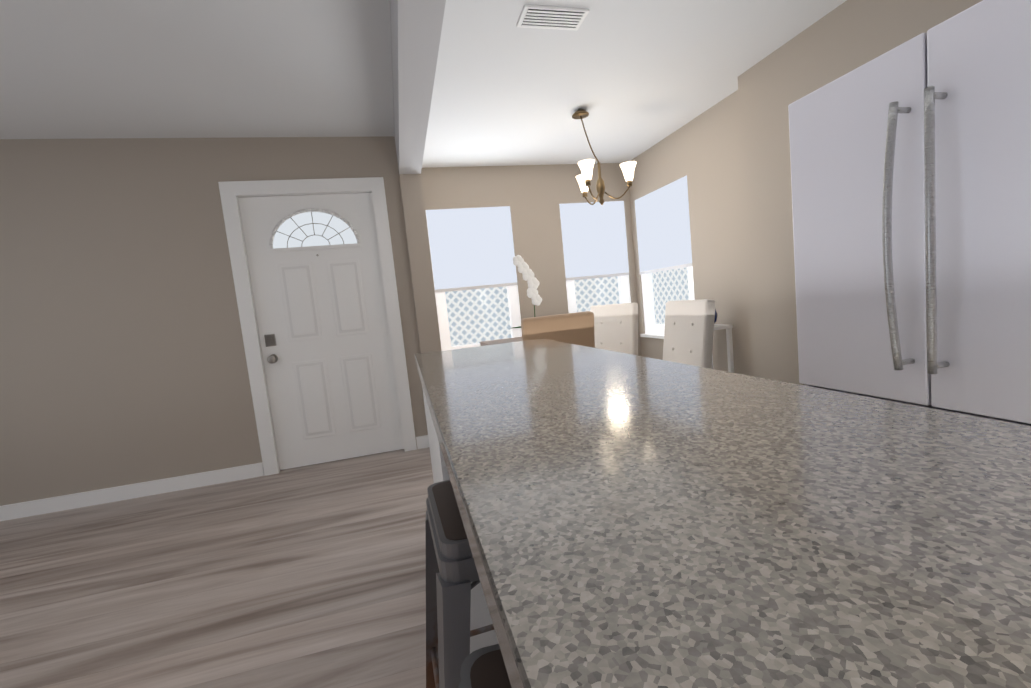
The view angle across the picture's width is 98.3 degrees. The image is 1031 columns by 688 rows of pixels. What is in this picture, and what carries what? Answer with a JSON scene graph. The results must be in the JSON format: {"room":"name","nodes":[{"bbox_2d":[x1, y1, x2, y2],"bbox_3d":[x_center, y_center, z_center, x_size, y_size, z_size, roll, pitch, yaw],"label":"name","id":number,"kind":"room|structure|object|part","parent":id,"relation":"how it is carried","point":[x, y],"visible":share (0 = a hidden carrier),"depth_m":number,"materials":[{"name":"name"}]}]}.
{"room":"kitchen","nodes":[
{"label":"kitchen","id":0,"kind":"room"},
{"bbox_2d":[0,136,427,505],"bbox_3d":[-2.623,-0.158,3.140,4.060,2.450,0.120,-7,6,-14],"label":"wall","id":1,"kind":"structure","parent":0,"point":[123,361],"depth_m":3.06,"materials":[{"name":"beige paint"}]},
{"bbox_2d":[218,177,416,475],"bbox_3d":[-1.455,-0.147,3.417,1.120,2.145,0.166,-7,6,-14],"label":"front door","id":2,"kind":"structure","parent":1,"relation":"in","point":[313,269],"depth_m":3.40,"materials":[{"name":"white wood"}]},
{"bbox_2d":[0,447,433,687],"bbox_3d":[-0.140,1.240,-0.843,6.600,0.060,11.600,-7,6,-14],"label":"floor","id":3,"kind":"structure","parent":0,"point":[311,576],"depth_m":1.96,"materials":[{"name":"grey wood"}]},
{"bbox_2d":[399,174,440,352],"bbox_3d":[-0.705,-0.233,3.527,0.160,2.145,0.074,-7,6,-14],"label":"post","id":4,"kind":"object","parent":3,"relation":"on","point":[419,256],"visible":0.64,"depth_m":3.45,"materials":[{"name":"beige paint"}]},
{"bbox_2d":[480,337,521,345],"bbox_3d":[0.122,0.355,3.836,0.600,0.760,1.070,-7,6,-14],"label":"dining table","id":5,"kind":"object","parent":3,"relation":"on","point":[499,341],"visible":0.12,"depth_m":4.07,"materials":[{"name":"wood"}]},
{"bbox_2d":[511,255,541,328],"bbox_3d":[0.149,-0.350,3.461,0.407,0.701,0.294,-7,6,-14],"label":"orchid","id":6,"kind":"object","parent":5,"relation":"on","point":[528,274],"visible":0.73,"depth_m":3.49,"materials":[{"name":"white plant"}]},
{"bbox_2d":[521,311,594,347],"bbox_3d":[0.255,0.298,3.024,0.470,1.000,0.518,-7,6,-14],"label":"dining chair","id":7,"kind":"object","parent":3,"relation":"on","point":[576,328],"visible":0.21,"depth_m":2.75,"materials":[{"name":"brown wood"}]},
{"bbox_2d":[590,303,637,355],"bbox_3d":[0.738,0.176,3.795,0.518,1.000,0.470,-11,7,-42],"label":"dining chair","id":8,"kind":"object","parent":3,"relation":"on","point":[615,327],"visible":0.52,"depth_m":3.83,"materials":[{"name":"white fabric"}]},
{"bbox_2d":[663,299,715,368],"bbox_3d":[1.012,0.222,3.026,0.518,1.000,0.470,-7,6,-14],"label":"dining chair","id":9,"kind":"object","parent":3,"relation":"on","point":[688,331],"visible":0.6,"depth_m":2.96,"materials":[{"name":"white fabric"}]},
{"bbox_2d":[711,324,733,372],"bbox_3d":[1.565,0.233,3.604,0.260,0.760,0.280,-7,6,-14],"label":"side table","id":10,"kind":"object","parent":3,"relation":"on","point":[728,328],"visible":0.04,"depth_m":3.49,"materials":[{"name":"white wood"}]},
{"bbox_2d":[714,309,717,323],"bbox_3d":[1.523,-0.240,3.540,0.150,0.195,0.150,-7,6,-14],"label":"ginger jar","id":11,"kind":"object","parent":10,"relation":"on","point":[716,315],"visible":0.1,"depth_m":3.49,"materials":[{"name":"blue"}]},
{"bbox_2d":[0,0,846,167],"bbox_3d":[-0.388,-1.247,-1.079,6.600,0.060,11.600,-7,6,-14],"label":"ceiling","id":12,"kind":"structure","parent":0,"point":[634,78],"depth_m":2.48,"materials":[{"name":"white paint"}]},
{"bbox_2d":[390,0,445,173],"bbox_3d":[0.447,-1.103,-1.527,0.160,0.305,10.300,-7,6,-14],"label":"ceiling beam","id":13,"kind":"structure","parent":12,"relation":"attached to","point":[416,27],"depth_m":1.98,"materials":[{"name":"grey paint"}]},
{"bbox_2d":[516,5,588,30],"bbox_3d":[0.178,-1.572,2.154,0.320,0.015,0.150,-7,6,-14],"label":"ceiling vent","id":14,"kind":"object","parent":12,"relation":"in","point":[549,17],"visible":0.98,"depth_m":2.14,"materials":[{"name":"white metal"}]},
{"bbox_2d":[572,109,636,204],"bbox_3d":[0.652,-1.416,3.490,0.505,0.669,0.488,-7,6,-14],"label":"chandelier","id":15,"kind":"object","parent":12,"relation":"hanging from","point":[586,166],"visible":1,"depth_m":3.40,"materials":[{"name":"gold metal"}]},
{"bbox_2d":[421,163,640,355],"bbox_3d":[0.127,-0.574,4.627,2.430,2.450,0.120,-7,6,-14],"label":"wall","id":16,"kind":"structure","parent":0,"point":[533,197],"depth_m":4.55,"materials":[{"name":"beige paint"}]},
{"bbox_2d":[425,206,521,350],"bbox_3d":[-0.392,-0.608,4.463,0.880,1.470,0.127,-7,6,-14],"label":"dining room window","id":17,"kind":"structure","parent":16,"relation":"in","point":[471,248],"depth_m":4.45,"materials":[{"name":"white glass"}]},
{"bbox_3d":[-0.409,-0.626,4.521,0.838,1.438,0.005,-7,6,-14],"label":"left dining window exterior view","id":18,"kind":"part","parent":17,"relation":"part of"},
{"bbox_2d":[559,201,630,312],"bbox_3d":[0.870,-0.763,4.778,0.780,1.470,0.127,-7,6,-14],"label":"dining room window","id":19,"kind":"structure","parent":16,"relation":"in","point":[594,239],"depth_m":4.74,"materials":[{"name":"white glass"}]},
{"bbox_3d":[0.853,-0.782,4.835,0.738,1.438,0.005,-7,6,-14],"label":"right dining window exterior view","id":20,"kind":"part","parent":19,"relation":"part of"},
{"bbox_2d":[629,90,751,375],"bbox_3d":[1.576,-0.666,4.073,0.120,2.450,1.900,-7,6,-14],"label":"wall","id":21,"kind":"structure","parent":0,"point":[702,151],"depth_m":3.60,"materials":[{"name":"beige paint"}]},
{"bbox_2d":[635,175,694,338],"bbox_3d":[1.467,-0.772,4.348,0.127,1.450,0.940,-7,6,-14],"label":"dining window","id":22,"kind":"structure","parent":21,"relation":"in","point":[663,229],"depth_m":4.35,"materials":[{"name":"white glass"}]},
{"bbox_3d":[1.525,-0.794,4.361,0.005,1.418,0.898,-7,6,-14],"label":"exterior view from the side dining room window","id":23,"kind":"part","parent":22,"relation":"part of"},
{"bbox_2d":[738,0,982,384],"bbox_3d":[2.245,-0.458,1.179,0.270,2.450,4.053,-7,6,-14],"label":"wall","id":24,"kind":"structure","parent":0,"point":[845,37],"depth_m":2.77,"materials":[{"name":"beige paint"}]},
{"bbox_3d":[2.047,1.101,-1.686,2.757,0.060,8.900,-7,6,-14],"label":"floor","id":25,"kind":"structure","parent":0,"visible":0},
{"bbox_2d":[417,367,497,653],"bbox_3d":[0.325,0.601,0.537,0.648,0.854,3.601,-7,6,-14],"label":"kitchen island","id":26,"kind":"object","parent":25,"relation":"on","point":[478,617],"depth_m":1.29,"materials":[{"name":"wood"}]},
{"bbox_2d":[414,339,1030,687],"bbox_3d":[0.279,0.154,0.501,0.660,0.044,3.625,-7,6,-14],"label":"island countertop","id":27,"kind":"structure","parent":26,"relation":"on","point":[629,521],"depth_m":0.37,"materials":[{"name":"grey stone"}]},
{"bbox_2d":[425,480,493,687],"bbox_3d":[0.005,0.673,1.023,0.477,0.682,0.477,-7,6,-14],"label":"stool","id":28,"kind":"object","parent":25,"relation":"on","point":[451,573],"visible":0.42,"depth_m":0.82,"materials":[{"name":"metal"}]},
{"bbox_2d":[458,644,511,687],"bbox_3d":[0.145,0.713,0.462,0.462,0.682,0.462,-7,6,-11],"label":"stool","id":29,"kind":"object","parent":25,"relation":"on","point":[484,667],"visible":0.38,"depth_m":0.52,"materials":[{"name":"metal"}]},
{"bbox_2d":[788,0,1030,425],"bbox_3d":[1.584,-0.062,1.423,0.890,1.750,0.925,-7,6,-14],"label":"refrigerator","id":30,"kind":"object","parent":25,"relation":"on","point":[910,160],"visible":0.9,"depth_m":1.30,"materials":[{"name":"grey metal"}]},
{"bbox_3d":[-0.307,0.007,-1.034,6.720,2.450,11.720,-7,6,-14],"label":"wall","id":31,"kind":"structure","parent":0,"visible":0},
{"bbox_2d":[0,463,263,520],"bbox_3d":[-3.167,1.094,3.017,2.655,0.100,0.013,-7,6,-14],"label":"baseboard","id":32,"kind":"structure","parent":31,"relation":"attached to","point":[84,499],"depth_m":3.12,"materials":[{"name":"white wood"}]}
]}

